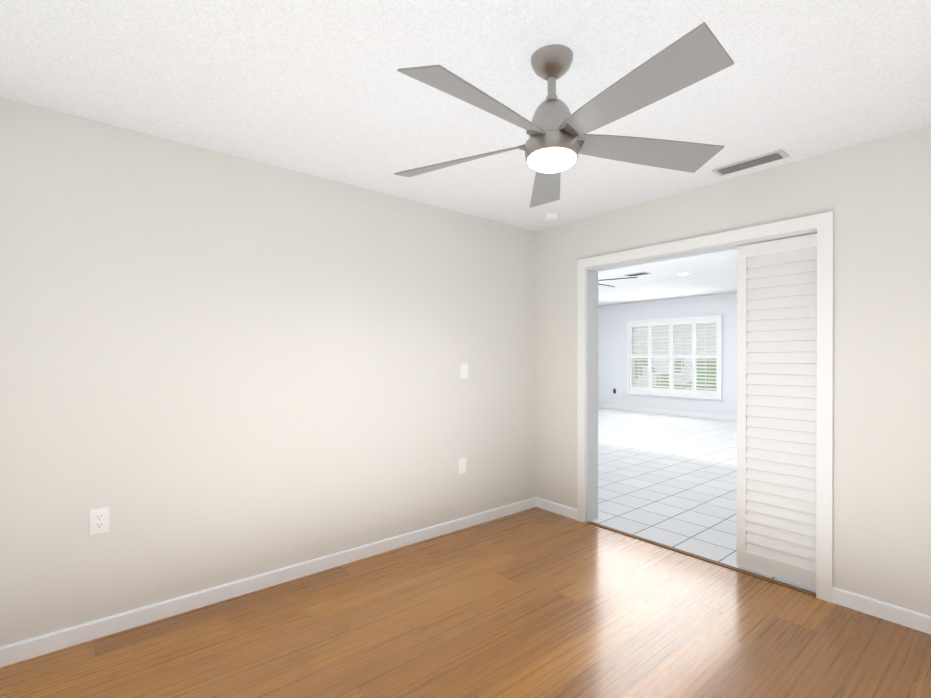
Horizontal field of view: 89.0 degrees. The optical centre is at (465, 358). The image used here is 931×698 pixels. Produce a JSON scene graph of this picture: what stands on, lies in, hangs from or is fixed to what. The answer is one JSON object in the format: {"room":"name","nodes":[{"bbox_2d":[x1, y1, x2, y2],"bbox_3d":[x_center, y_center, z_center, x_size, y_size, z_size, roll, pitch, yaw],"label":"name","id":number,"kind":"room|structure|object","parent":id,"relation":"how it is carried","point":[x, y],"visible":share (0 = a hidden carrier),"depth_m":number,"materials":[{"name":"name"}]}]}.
{"room":"empty room","nodes":[
{"label":"empty room","id":0,"kind":"room"},
{"bbox_2d":[0,97,535,646],"bbox_3d":[-0.865,-0.083,3.065,3.750,2.800,0.150,0,0,-40],"label":"wall","id":1,"kind":"structure","parent":0,"point":[216,369],"depth_m":2.59,"materials":[{"name":"paint"}]},
{"bbox_2d":[90,507,108,534],"bbox_3d":[-1.733,0.770,2.243,0.072,0.117,0.011,0,0,-40],"label":"electrical outlet","id":2,"kind":"object","parent":1,"relation":"attached to","point":[99,520],"visible":1,"depth_m":2.24,"materials":[{"name":"white plastic"}]},
{"bbox_2d":[0,497,535,666],"bbox_3d":[-0.754,1.276,3.054,3.600,0.082,0.014,0,0,-40],"label":"baseboard","id":3,"kind":"structure","parent":1,"relation":"attached to","point":[16,652],"depth_m":2.58,"materials":[{"name":"white wood"}]},
{"bbox_2d":[459,457,465,473],"bbox_3d":[-0.022,0.830,3.664,0.072,0.117,0.008,0,0,-40],"label":"electrical outlet","id":4,"kind":"object","parent":1,"relation":"attached to","point":[462,465],"visible":1,"depth_m":3.66,"materials":[{"name":"white plastic"}]},
{"bbox_2d":[460,363,467,378],"bbox_3d":[-0.010,0.098,3.672,0.072,0.117,0.008,0,0,-40],"label":"switch plate","id":5,"kind":"object","parent":1,"relation":"attached to","point":[463,370],"visible":1,"depth_m":3.67,"materials":[{"name":"white plastic"}]},
{"bbox_2d":[0,507,930,697],"bbox_3d":[0.270,1.371,1.718,3.770,0.100,3.680,0,0,-40],"label":"floor","id":6,"kind":"structure","parent":0,"point":[535,602],"depth_m":2.24,"materials":[{"name":"laminate"}]},
{"bbox_2d":[0,0,930,230],"bbox_3d":[0.320,-1.299,1.751,3.600,0.360,3.380,0,0,-40],"label":"ceiling","id":7,"kind":"structure","parent":0,"point":[326,89],"depth_m":1.91,"materials":[{"name":"white paint"}]},
{"bbox_2d":[544,213,557,219],"bbox_3d":[0.674,-1.108,3.721,0.110,0.033,0.110,0,0,-40],"label":"smoke detector","id":8,"kind":"object","parent":7,"relation":"attached to","point":[551,216],"visible":1,"depth_m":3.69,"materials":[{"name":"white plastic"}]},
{"bbox_2d":[394,22,733,207],"bbox_3d":[0.300,-0.914,1.739,1.277,0.410,1.289,0,0,-40],"label":"ceiling fan","id":9,"kind":"object","parent":7,"relation":"hanging from","point":[559,139],"visible":1,"depth_m":1.67,"materials":[{"name":"silver metal"}]},
{"bbox_2d":[712,149,788,175],"bbox_3d":[1.628,-1.113,2.720,0.130,0.017,0.360,0,0,-40],"label":"ceiling vent","id":10,"kind":"object","parent":7,"relation":"in","point":[777,155],"visible":1,"depth_m":2.69,"materials":[{"name":"grey metal"}]},
{"bbox_2d":[598,293,736,415],"bbox_3d":[6.251,-0.102,9.132,0.150,2.800,8.800,0,0,-40],"label":"wall","id":11,"kind":"structure","parent":0,"point":[612,345],"depth_m":11.08,"materials":[{"name":"paint"}]},
{"bbox_2d":[598,403,736,420],"bbox_3d":[6.188,1.243,9.084,0.014,0.110,8.800,0,0,-40],"label":"baseboard","id":12,"kind":"structure","parent":11,"relation":"attached to","point":[683,413],"depth_m":10.84,"materials":[{"name":"white wood"}]},
{"bbox_2d":[626,315,722,399],"bbox_3d":[4.752,-0.022,10.877,0.230,1.790,2.240,0,0,-40],"label":"window shutters","id":13,"kind":"object","parent":11,"relation":"attached to","point":[670,390],"visible":1,"depth_m":10.77,"materials":[{"name":"white wood"}]},
{"bbox_2d":[598,249,736,305],"bbox_3d":[3.404,-1.419,6.765,7.250,0.150,8.800,0,0,-40],"label":"ceiling","id":14,"kind":"structure","parent":0,"point":[714,273],"depth_m":8.21,"materials":[{"name":"white paint"}]},
{"bbox_2d":[598,277,636,286],"bbox_3d":[1.702,-1.164,6.662,1.304,0.360,1.355,0,0,-40],"label":"ceiling fan","id":15,"kind":"object","parent":14,"relation":"hanging from","point":[614,279],"visible":0.04,"depth_m":6.42,"materials":[{"name":"grey"}]},
{"bbox_2d":[624,272,650,276],"bbox_3d":[2.740,-1.340,7.566,0.190,0.014,0.360,0,0,-40],"label":"ceiling vent","id":16,"kind":"object","parent":14,"relation":"in","point":[637,274],"visible":1,"depth_m":7.54,"materials":[{"name":"grey metal"}]},
{"bbox_2d":[592,408,815,592],"bbox_3d":[3.412,1.355,6.780,7.530,0.100,9.100,0,0,-40],"label":"floor","id":17,"kind":"structure","parent":0,"point":[668,480],"depth_m":5.08,"materials":[{"name":"white tile"}]},
{"bbox_2d":[587,521,815,596],"bbox_3d":[1.470,1.314,3.216,0.040,0.006,1.523,0,0,-40],"label":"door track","id":18,"kind":"structure","parent":17,"relation":"on","point":[717,563],"depth_m":3.06,"materials":[{"name":"brown wood"}]},
{"bbox_2d":[536,125,930,615],"bbox_3d":[0.556,-0.087,4.407,0.150,2.800,9.100,0,0,-40],"label":"wall","id":19,"kind":"structure","parent":0,"point":[874,196],"depth_m":2.48,"materials":[{"name":"paint"}]},
{"bbox_2d":[536,497,576,519],"bbox_3d":[0.777,1.273,4.016,0.014,0.082,0.430,0,0,-40],"label":"baseboard","id":20,"kind":"structure","parent":19,"relation":"attached to","point":[547,505],"depth_m":4.01,"materials":[{"name":"white wood"}]},
{"bbox_2d":[577,211,833,602],"bbox_3d":[1.513,0.262,3.255,0.186,2.110,1.675,0,0,-40],"label":"door frame","id":21,"kind":"structure","parent":19,"relation":"attached to","point":[821,225],"depth_m":2.93,"materials":[{"name":"white wood"}]},
{"bbox_2d":[737,233,816,589],"bbox_3d":[1.863,0.301,2.834,0.032,2.010,0.431,0,0,-40],"label":"door","id":22,"kind":"structure","parent":19,"relation":"in","point":[776,395],"depth_m":2.82,"materials":[{"name":"white wood"}]},
{"bbox_2d":[832,587,930,633],"bbox_3d":[2.376,1.279,2.090,0.014,0.082,1.225,0,0,-40],"label":"baseboard","id":23,"kind":"structure","parent":19,"relation":"attached to","point":[921,622],"depth_m":2.40,"materials":[{"name":"white wood"}]},
{"label":"outside","id":24,"kind":"structure","parent":0,"visible":0},
{"bbox_2d":[635,322,715,390],"bbox_3d":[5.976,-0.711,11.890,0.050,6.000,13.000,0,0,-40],"label":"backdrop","id":25,"kind":"structure","parent":24,"point":[711,333],"depth_m":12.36,"materials":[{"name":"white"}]}
]}

